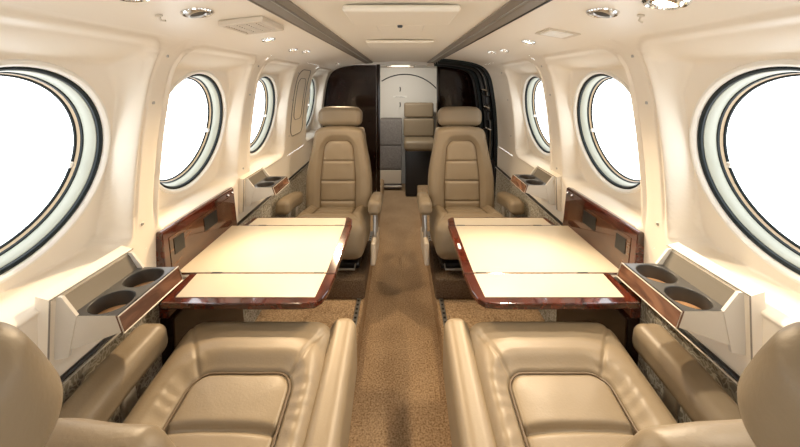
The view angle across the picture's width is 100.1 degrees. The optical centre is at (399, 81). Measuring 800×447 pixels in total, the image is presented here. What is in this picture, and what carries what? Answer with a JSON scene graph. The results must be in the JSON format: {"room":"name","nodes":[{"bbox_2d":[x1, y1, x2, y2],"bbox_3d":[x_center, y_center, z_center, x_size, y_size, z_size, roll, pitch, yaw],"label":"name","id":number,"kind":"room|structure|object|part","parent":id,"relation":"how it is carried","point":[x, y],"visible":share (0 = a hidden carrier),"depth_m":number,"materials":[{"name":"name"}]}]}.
{"room":"aircraft cabin","nodes":[
{"label":"aircraft cabin","id":0,"kind":"room"},
{"bbox_2d":[0,0,363,422],"bbox_3d":[-0.474,0.401,1.285,0.424,1.099,4.484,0,0,0],"label":"wall","id":1,"kind":"structure","parent":0,"point":[132,59],"depth_m":0.77,"materials":[{"name":"beige plastic"}]},
{"bbox_2d":[0,59,110,283],"bbox_3d":[-0.679,0.154,0.564,0.104,0.384,0.388,0,0,0],"label":"window","id":2,"kind":"structure","parent":1,"relation":"in","point":[87,113],"depth_m":0.68,"materials":[{"name":"white plastic"}]},
{"bbox_3d":[-0.694,0.174,0.704,0.012,0.012,0.010,0,0,0],"label":"shade knob","id":3,"kind":"part","parent":2,"relation":"part of","materials":[{"name":"white plastic"}]},
{"bbox_2d":[35,246,183,367],"bbox_3d":[-0.552,0.437,0.659,0.149,0.142,0.179,0,0,0],"label":"cup holder","id":4,"kind":"object","parent":1,"relation":"attached to","point":[107,297],"visible":1,"depth_m":0.62,"materials":[{"name":"cream plastic"},{"name":"red brown wood veneer"},{"name":"dark grey plastic"}]},
{"bbox_3d":[-0.587,0.395,0.660,0.025,0.034,0.146,0,0,0],"label":"plate","id":5,"kind":"part","parent":4,"relation":"part of","materials":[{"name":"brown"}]},
{"bbox_2d":[77,267,175,315],"bbox_3d":[-0.533,0.408,0.660,0.086,0.002,0.154,0,0,0],"label":"tray","id":6,"kind":"object","parent":4,"relation":"on","point":[112,289],"depth_m":0.65,"materials":[{"name":"grey plastic"}]},
{"bbox_2d":[121,0,148,1],"bbox_3d":[-0.405,-0.133,0.510,0.045,0.018,0.045,0,0,0],"label":"light","id":7,"kind":"object","parent":1,"relation":"attached to","point":[121,0],"visible":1,"depth_m":0.52,"materials":[{"name":"silver metal"}]},
{"bbox_2d":[155,14,165,21],"bbox_3d":[-0.448,-0.120,0.625,0.016,0.013,0.012,0,0,0],"label":"coat hook","id":8,"kind":"object","parent":1,"relation":"attached to","point":[159,16],"visible":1,"depth_m":0.62,"materials":[{"name":"beige plastic"}]},
{"bbox_3d":[-0.594,0.740,1.285,0.035,0.420,4.470,0,0,0],"label":"carpet panel","id":9,"kind":"part","parent":1,"relation":"part of","materials":[{"name":"beige carpet"}]},
{"bbox_2d":[159,70,226,193],"bbox_3d":[-0.679,0.154,1.067,0.104,0.384,0.388,0,0,0],"label":"window","id":10,"kind":"structure","parent":1,"relation":"in","point":[213,90],"depth_m":1.18,"materials":[{"name":"white plastic"}]},
{"bbox_2d":[180,8,213,17],"bbox_3d":[-0.390,-0.134,0.645,0.057,0.022,0.058,0,0,0],"label":"light","id":11,"kind":"object","parent":1,"relation":"attached to","point":[189,12],"visible":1,"depth_m":0.64,"materials":[{"name":"silver metal"}]},
{"bbox_2d":[218,16,283,34],"bbox_3d":[-0.349,-0.134,0.800,0.100,0.024,0.136,0,0,0],"label":"air vent","id":12,"kind":"object","parent":1,"relation":"in","point":[255,24],"visible":1,"depth_m":0.77,"materials":[{"name":"beige plastic"}]},
{"bbox_2d":[238,166,289,213],"bbox_3d":[-0.552,0.437,1.369,0.149,0.142,0.179,0,0,0],"label":"cup holder","id":13,"kind":"object","parent":1,"relation":"attached to","point":[257,184],"visible":1,"depth_m":1.29,"materials":[{"name":"cream plastic"},{"name":"red brown wood veneer"},{"name":"dark grey plastic"}]},
{"bbox_3d":[-0.587,0.395,1.370,0.025,0.034,0.146,0,0,0],"label":"plate","id":14,"kind":"part","parent":13,"relation":"part of","materials":[{"name":"brown plastic"}]},
{"bbox_2d":[254,176,284,186],"bbox_3d":[-0.533,0.408,1.370,0.086,0.002,0.154,0,0,0],"label":"tray","id":15,"kind":"object","parent":13,"relation":"on","point":[261,181],"depth_m":1.37,"materials":[{"name":"grey plastic"}]},
{"bbox_2d":[250,74,277,155],"bbox_3d":[-0.679,0.154,1.584,0.104,0.384,0.388,0,0,0],"label":"window","id":16,"kind":"structure","parent":1,"relation":"in","point":[267,81],"depth_m":1.72,"materials":[{"name":"white plastic"}]},
{"bbox_2d":[261,37,275,41],"bbox_3d":[-0.405,-0.133,1.030,0.042,0.017,0.042,0,0,0],"label":"light","id":17,"kind":"object","parent":1,"relation":"attached to","point":[268,39],"visible":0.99,"depth_m":1.02,"materials":[{"name":"silver metal"}]},
{"bbox_2d":[248,0,372,63],"bbox_3d":[-0.241,-0.154,0.855,0.057,0.021,3.610,0,0,0],"label":"trim","id":18,"kind":"structure","parent":1,"relation":"attached to","point":[286,10],"depth_m":0.84,"materials":[{"name":"brown"}]},
{"bbox_2d":[306,77,315,128],"bbox_3d":[-0.679,0.154,2.400,0.104,0.384,0.388,0,0,0],"label":"window","id":19,"kind":"structure","parent":1,"relation":"in","point":[312,93],"depth_m":2.55,"materials":[{"name":"white plastic"}]},
{"bbox_2d":[255,179,383,375],"bbox_3d":[-0.399,1.006,1.285,0.483,0.128,4.470,0,0,0],"label":"floor","id":20,"kind":"structure","parent":0,"point":[356,308],"depth_m":1.39,"materials":[{"name":"beige carpet"}]},
{"bbox_2d":[0,318,356,446],"bbox_3d":[-0.342,0.539,0.473,0.492,0.821,0.725,0,0,0],"label":"passenger seat","id":21,"kind":"object","parent":20,"relation":"on","point":[265,383],"visible":1,"depth_m":0.60,"materials":[{"name":"beige leather"}]},
{"bbox_3d":[-0.326,0.508,0.328,0.357,0.475,0.299,0,0,0],"label":"backrest","id":22,"kind":"part","parent":21,"relation":"part of","materials":[{"name":"beige leather"}]},
{"bbox_3d":[-0.548,0.581,0.595,0.072,0.101,0.321,0,0,0],"label":"armrest","id":23,"kind":"part","parent":21,"relation":"part of","materials":[{"name":"beige leather"}]},
{"bbox_3d":[-0.528,0.664,0.658,0.010,0.221,0.065,0,0,0],"label":"arm post","id":24,"kind":"part","parent":21,"relation":"part of","materials":[{"name":"beige leather"}]},
{"bbox_2d":[123,321,329,446],"bbox_3d":[-0.326,0.663,0.622,0.352,0.221,0.408,0,0,0],"label":"seat cushion","id":25,"kind":"object","parent":21,"relation":"on","point":[265,383],"depth_m":0.64,"materials":[{"name":"beige leather"}]},
{"bbox_3d":[-0.134,0.665,0.628,0.068,0.198,0.414,0,0,0],"label":"armrest","id":26,"kind":"part","parent":21,"relation":"part of","materials":[{"name":"beige leather"}]},
{"bbox_2d":[156,187,351,366],"bbox_3d":[-0.399,0.663,1.010,0.458,0.564,0.490,0,0,0],"label":"folding table","id":27,"kind":"object","parent":20,"relation":"on","point":[227,269],"visible":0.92,"depth_m":0.92,"materials":[{"name":"brown wood"}]},
{"bbox_3d":[-0.597,0.450,1.028,0.016,0.090,0.315,0,0,0],"label":"well panel","id":28,"kind":"part","parent":27,"relation":"part of","materials":[{"name":"red wood"}]},
{"bbox_2d":[304,314,350,329],"bbox_3d":[-0.285,0.938,1.250,0.180,0.022,0.190,0,0,0],"label":"carpet","id":29,"kind":"object","parent":20,"relation":"on","point":[327,319],"visible":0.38,"depth_m":1.32,"materials":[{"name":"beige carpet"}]},
{"bbox_2d":[275,106,382,298],"bbox_3d":[-0.341,0.543,1.694,0.503,0.813,0.510,0,0,0],"label":"passenger seat","id":30,"kind":"object","parent":20,"relation":"on","point":[339,173],"visible":0.83,"depth_m":1.79,"materials":[{"name":"beige leather"}]},
{"bbox_3d":[-0.556,0.611,1.697,0.072,0.094,0.252,0,0,0],"label":"armrest","id":31,"kind":"part","parent":30,"relation":"part of","materials":[{"name":"beige leather"}]},
{"bbox_3d":[-0.536,0.743,1.715,0.010,0.221,0.068,0,0,0],"label":"arm post","id":32,"kind":"part","parent":30,"relation":"part of","materials":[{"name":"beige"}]},
{"bbox_2d":[296,205,370,259],"bbox_3d":[-0.334,0.724,1.643,0.352,0.225,0.408,0,0,0],"label":"seat cushion","id":33,"kind":"object","parent":30,"relation":"on","point":[360,215],"depth_m":1.55,"materials":[{"name":"beige leather"}]},
{"bbox_3d":[-0.334,0.494,1.853,0.357,0.501,0.160,0,0,0],"label":"backrest","id":34,"kind":"part","parent":30,"relation":"part of","materials":[{"name":"beige leather"}]},
{"bbox_3d":[-0.249,0.834,1.526,0.100,0.014,0.069,0,0,0],"label":"release handle","id":35,"kind":"part","parent":30,"relation":"part of","materials":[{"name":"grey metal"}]},
{"bbox_3d":[-0.121,0.695,1.611,0.018,0.161,0.055,0,0,0],"label":"arm post","id":36,"kind":"part","parent":30,"relation":"part of","materials":[{"name":"grey metal"}]},
{"bbox_3d":[-0.121,0.610,1.692,0.064,0.094,0.252,0,0,0],"label":"armrest","id":37,"kind":"part","parent":30,"relation":"part of","materials":[{"name":"beige leather"}]},
{"bbox_2d":[323,64,476,193],"bbox_3d":[0.000,0.458,2.658,1.228,1.200,0.095,0,0,0],"label":"wall","id":38,"kind":"structure","parent":20,"relation":"on","point":[358,86],"depth_m":2.66,"materials":[{"name":"brown wood"}]},
{"bbox_3d":[-0.172,0.459,2.675,0.028,1.198,0.060,0,0,0],"label":"edge post","id":39,"kind":"part","parent":38,"relation":"part of","materials":[{"name":"brown wood"}]},
{"bbox_2d":[354,61,427,64],"bbox_3d":[0.000,-0.168,2.678,1.200,0.065,0.045,0,0,0],"label":"trim","id":40,"kind":"structure","parent":38,"relation":"attached to","point":[387,62],"depth_m":2.65,"materials":[{"name":"white plastic"}]},
{"bbox_3d":[0.300,0.404,2.640,0.022,1.088,0.060,0,0,0],"label":"edge post","id":41,"kind":"part","parent":38,"relation":"part of","materials":[{"name":"grey metal"}]},
{"bbox_2d":[348,183,451,446],"bbox_3d":[0.000,1.060,1.285,0.334,0.001,4.470,0,0,0],"label":"floor","id":42,"kind":"structure","parent":0,"point":[400,394],"depth_m":1.32,"materials":[{"name":"beige carpet"}]},
{"bbox_2d":[380,118,401,188],"bbox_3d":[-0.090,0.710,3.377,0.220,0.680,0.225,0,0,0],"label":"storage cabinet","id":43,"kind":"object","parent":42,"relation":"on","point":[390,128],"visible":0.88,"depth_m":3.28,"materials":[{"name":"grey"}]},
{"bbox_3d":[-0.090,0.930,3.285,0.210,0.130,0.012,0,0,0],"label":"kick panel","id":44,"kind":"part","parent":43,"relation":"part of","materials":[{"name":"beige plastic"}]},
{"bbox_3d":[-0.090,0.738,3.285,0.210,0.225,0.012,0,0,0],"label":"door","id":45,"kind":"part","parent":43,"relation":"part of","materials":[{"name":"grey carpet"}]},
{"bbox_3d":[-0.090,0.495,3.285,0.210,0.240,0.012,0,0,0],"label":"door","id":46,"kind":"part","parent":43,"relation":"part of","materials":[{"name":"grey carpet"}]},
{"bbox_2d":[404,102,433,195],"bbox_3d":[0.185,0.629,3.190,0.300,0.852,0.280,0,0,0],"label":"seat","id":47,"kind":"object","parent":42,"relation":"on","point":[418,150],"visible":0.85,"depth_m":3.09,"materials":[{"name":"beige leather"}]},
{"bbox_2d":[404,137,433,150],"bbox_3d":[0.185,0.585,3.180,0.300,0.100,0.260,0,0,0],"label":"seat cushion","id":48,"kind":"object","parent":47,"relation":"on","point":[410,143],"depth_m":3.06,"materials":[{"name":"beige leather"}]},
{"bbox_3d":[0.185,0.445,3.300,0.300,0.175,0.060,0,0,0],"label":"backrest","id":49,"kind":"part","parent":47,"relation":"part of","materials":[{"name":"beige leather"}]},
{"bbox_2d":[290,0,509,61],"bbox_3d":[0.000,-0.153,0.855,0.430,0.021,3.610,0,0,0],"label":"ceiling","id":50,"kind":"structure","parent":0,"point":[329,13],"depth_m":0.84,"materials":[{"name":"beige plastic"}]},
{"bbox_2d":[380,68,435,182],"bbox_3d":[0.000,0.435,3.495,1.400,1.250,0.012,0,0,0],"label":"wall","id":51,"kind":"structure","parent":0,"point":[418,84],"depth_m":3.50,"materials":[{"name":"cream plastic"},{"name":"grey plastic"}]},
{"bbox_2d":[380,65,435,67],"bbox_3d":[0.000,-0.125,3.090,1.240,0.050,0.860,0,0,0],"label":"ceiling","id":52,"kind":"structure","parent":0,"point":[381,66],"depth_m":3.23,"materials":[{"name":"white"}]},
{"bbox_2d":[386,65,414,67],"bbox_3d":[0.003,-0.130,2.718,0.230,0.030,0.034,0,0,0],"label":"recessed light","id":53,"kind":"object","parent":52,"relation":"in","point":[387,66],"visible":0.73,"depth_m":2.71,"materials":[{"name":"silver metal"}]},
{"bbox_2d":[391,65,409,66],"bbox_3d":[0.003,-0.130,2.714,0.150,0.020,0.026,0,0,0],"label":"diffuser","id":54,"kind":"object","parent":53,"relation":"attached to","point":[391,65],"depth_m":2.70,"materials":[{"name":"beige plastic"}]},
{"bbox_2d":[417,185,544,375],"bbox_3d":[0.399,1.006,1.285,0.483,0.128,4.470,0,0,0],"label":"floor","id":55,"kind":"structure","parent":0,"point":[443,308],"depth_m":1.39,"materials":[{"name":"beige carpet"}]},
{"bbox_2d":[417,106,524,298],"bbox_3d":[0.341,0.543,1.694,0.503,0.813,0.510,0,0,0],"label":"passenger seat","id":56,"kind":"object","parent":55,"relation":"on","point":[460,173],"visible":0.83,"depth_m":1.79,"materials":[{"name":"beige leather"}]},
{"bbox_3d":[0.121,0.610,1.692,0.064,0.094,0.252,0,0,0],"label":"armrest","id":57,"kind":"part","parent":56,"relation":"part of","materials":[{"name":"beige leather"}]},
{"bbox_3d":[0.121,0.695,1.611,0.018,0.161,0.055,0,0,0],"label":"arm post","id":58,"kind":"part","parent":56,"relation":"part of","materials":[{"name":"grey metal"}]},
{"bbox_3d":[0.249,0.834,1.526,0.100,0.014,0.069,0,0,0],"label":"release handle","id":59,"kind":"part","parent":56,"relation":"part of","materials":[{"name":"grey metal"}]},
{"bbox_3d":[0.334,0.494,1.853,0.357,0.501,0.160,0,0,0],"label":"backrest","id":60,"kind":"part","parent":56,"relation":"part of","materials":[{"name":"beige leather"}]},
{"bbox_2d":[429,205,503,259],"bbox_3d":[0.334,0.724,1.643,0.352,0.225,0.408,0,0,0],"label":"seat cushion","id":61,"kind":"object","parent":56,"relation":"on","point":[439,215],"depth_m":1.55,"materials":[{"name":"beige leather"}]},
{"bbox_3d":[0.536,0.743,1.715,0.010,0.221,0.068,0,0,0],"label":"arm post","id":62,"kind":"part","parent":56,"relation":"part of","materials":[{"name":"beige"}]},
{"bbox_3d":[0.556,0.611,1.697,0.072,0.094,0.252,0,0,0],"label":"armrest","id":63,"kind":"part","parent":56,"relation":"part of","materials":[{"name":"beige leather"}]},
{"bbox_2d":[449,314,495,329],"bbox_3d":[0.285,0.938,1.250,0.180,0.022,0.190,0,0,0],"label":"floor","id":64,"kind":"structure","parent":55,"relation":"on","point":[471,320],"depth_m":1.32,"materials":[{"name":"beige carpet"}]},
{"bbox_2d":[448,187,643,366],"bbox_3d":[0.399,0.663,1.010,0.458,0.564,0.490,0,0,0],"label":"folding table","id":65,"kind":"object","parent":55,"relation":"on","point":[571,269],"visible":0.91,"depth_m":0.92,"materials":[{"name":"brown wood"}]},
{"bbox_3d":[0.597,0.450,1.028,0.016,0.090,0.315,0,0,0],"label":"well panel","id":66,"kind":"part","parent":65,"relation":"part of","materials":[{"name":"red wood"}]},
{"bbox_2d":[443,318,799,446],"bbox_3d":[0.342,0.539,0.473,0.492,0.821,0.725,0,0,0],"label":"passenger seat","id":67,"kind":"object","parent":55,"relation":"on","point":[508,384],"visible":1,"depth_m":0.60,"materials":[{"name":"beige leather"}]},
{"bbox_3d":[0.134,0.665,0.628,0.068,0.198,0.414,0,0,0],"label":"armrest","id":68,"kind":"part","parent":67,"relation":"part of","materials":[{"name":"beige leather"}]},
{"bbox_2d":[470,321,676,446],"bbox_3d":[0.326,0.663,0.622,0.352,0.221,0.408,0,0,0],"label":"seat cushion","id":69,"kind":"object","parent":67,"relation":"on","point":[534,384],"depth_m":0.64,"materials":[{"name":"beige leather"}]},
{"bbox_3d":[0.528,0.664,0.658,0.010,0.221,0.065,0,0,0],"label":"arm post","id":70,"kind":"part","parent":67,"relation":"part of","materials":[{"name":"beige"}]},
{"bbox_3d":[0.548,0.581,0.595,0.072,0.101,0.321,0,0,0],"label":"armrest","id":71,"kind":"part","parent":67,"relation":"part of","materials":[{"name":"beige leather"}]},
{"bbox_3d":[0.326,0.508,0.328,0.357,0.475,0.299,0,0,0],"label":"backrest","id":72,"kind":"part","parent":67,"relation":"part of","materials":[{"name":"beige leather"}]},
{"bbox_2d":[444,0,799,422],"bbox_3d":[0.474,0.401,0.590,0.424,1.099,3.094,0,0,0],"label":"wall","id":73,"kind":"structure","parent":0,"point":[667,61],"depth_m":0.77,"materials":[{"name":"beige plastic"}]},
{"bbox_2d":[434,59,498,202],"bbox_3d":[0.445,0.395,2.821,0.371,1.113,1.398,0,0,0],"label":"door","id":74,"kind":"structure","parent":73,"relation":"in","point":[481,79],"depth_m":2.21,"materials":[{"name":"black plastic"}]},
{"bbox_2d":[427,0,551,62],"bbox_3d":[0.241,-0.154,0.855,0.057,0.021,3.610,0,0,0],"label":"trim","id":75,"kind":"structure","parent":73,"relation":"attached to","point":[512,10],"depth_m":0.83,"materials":[{"name":"brown"}]},
{"bbox_2d":[521,40,535,43],"bbox_3d":[0.415,-0.131,1.080,0.045,0.018,0.045,0,0,0],"label":"light","id":76,"kind":"object","parent":73,"relation":"attached to","point":[522,41],"visible":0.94,"depth_m":1.07,"materials":[{"name":"silver metal"}]},
{"bbox_2d":[510,164,561,210],"bbox_3d":[0.552,0.429,1.369,0.149,0.142,0.179,0,0,0],"label":"cup holder","id":77,"kind":"object","parent":73,"relation":"attached to","point":[544,183],"visible":1,"depth_m":1.29,"materials":[{"name":"beige plastic"}]},
{"bbox_2d":[515,174,545,184],"bbox_3d":[0.533,0.400,1.370,0.086,0.002,0.154,0,0,0],"label":"tray","id":78,"kind":"object","parent":77,"relation":"on","point":[521,179],"depth_m":1.37,"materials":[{"name":"grey plastic"}]},
{"bbox_3d":[0.587,0.387,1.370,0.025,0.034,0.146,0,0,0],"label":"plate","id":79,"kind":"part","parent":77,"relation":"part of","materials":[{"name":"brown plastic"}]},
{"bbox_2d":[522,74,549,155],"bbox_3d":[0.679,0.154,1.584,0.104,0.384,0.388,0,0,0],"label":"window","id":80,"kind":"structure","parent":73,"relation":"in","point":[532,81],"depth_m":1.72,"materials":[{"name":"white plastic"}]},
{"bbox_2d":[535,28,580,38],"bbox_3d":[0.420,-0.129,0.895,0.084,0.018,0.085,0,0,0],"label":"placard","id":81,"kind":"object","parent":73,"relation":"attached to","point":[549,32],"visible":1,"depth_m":0.88,"materials":[{"name":"beige plastic"}]},
{"bbox_3d":[0.415,-0.127,0.891,0.059,0.013,0.062,0,0,0],"label":"panel","id":82,"kind":"part","parent":81,"relation":"part of","materials":[{"name":"white plastic"}]},
{"bbox_2d":[586,8,619,17],"bbox_3d":[0.390,-0.134,0.645,0.057,0.022,0.058,0,0,0],"label":"ceiling light","id":83,"kind":"object","parent":73,"relation":"attached to","point":[595,12],"visible":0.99,"depth_m":0.64,"materials":[{"name":"silver metal"}]},
{"bbox_2d":[573,70,640,193],"bbox_3d":[0.679,0.154,1.067,0.104,0.384,0.388,0,0,0],"label":"window","id":84,"kind":"structure","parent":73,"relation":"in","point":[586,90],"depth_m":1.18,"materials":[{"name":"white plastic"}]},
{"bbox_3d":[0.594,0.740,0.590,0.035,0.420,3.080,0,0,0],"label":"carpet panel","id":85,"kind":"part","parent":73,"relation":"part of","materials":[{"name":"beige carpet"}]},
{"bbox_2d":[637,14,644,22],"bbox_3d":[0.450,-0.118,0.625,0.013,0.016,0.012,0,0,0],"label":"coat hook","id":86,"kind":"object","parent":73,"relation":"attached to","point":[640,16],"visible":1,"depth_m":0.62,"materials":[{"name":"beige plastic"}]},
{"bbox_2d":[641,0,692,9],"bbox_3d":[0.425,-0.128,0.535,0.064,0.025,0.065,0,0,0],"label":"light","id":87,"kind":"object","parent":73,"relation":"attached to","point":[654,4],"visible":1,"depth_m":0.54,"materials":[{"name":"silver metal"}]},
{"bbox_2d":[616,242,764,364],"bbox_3d":[0.552,0.429,0.659,0.149,0.142,0.179,0,0,0],"label":"cup holder","id":88,"kind":"object","parent":73,"relation":"attached to","point":[688,290],"visible":0.99,"depth_m":0.61,"materials":[{"name":"beige plastic"}]},
{"bbox_2d":[625,263,722,310],"bbox_3d":[0.533,0.400,0.660,0.086,0.002,0.154,0,0,0],"label":"tray","id":89,"kind":"object","parent":88,"relation":"on","point":[686,284],"depth_m":0.65,"materials":[{"name":"grey plastic"}]},
{"bbox_3d":[0.587,0.387,0.660,0.025,0.034,0.146,0,0,0],"label":"plate","id":90,"kind":"part","parent":88,"relation":"part of","materials":[{"name":"brown plastic"}]},
{"bbox_2d":[689,59,799,283],"bbox_3d":[0.679,0.154,0.564,0.104,0.384,0.388,0,0,0],"label":"window","id":91,"kind":"structure","parent":73,"relation":"in","point":[712,113],"depth_m":0.68,"materials":[{"name":"white plastic"}]},
{"bbox_3d":[0.694,0.174,0.704,0.012,0.012,0.010,0,0,0],"label":"shade knob","id":92,"kind":"part","parent":91,"relation":"part of","materials":[{"name":"white plastic"}]}
]}

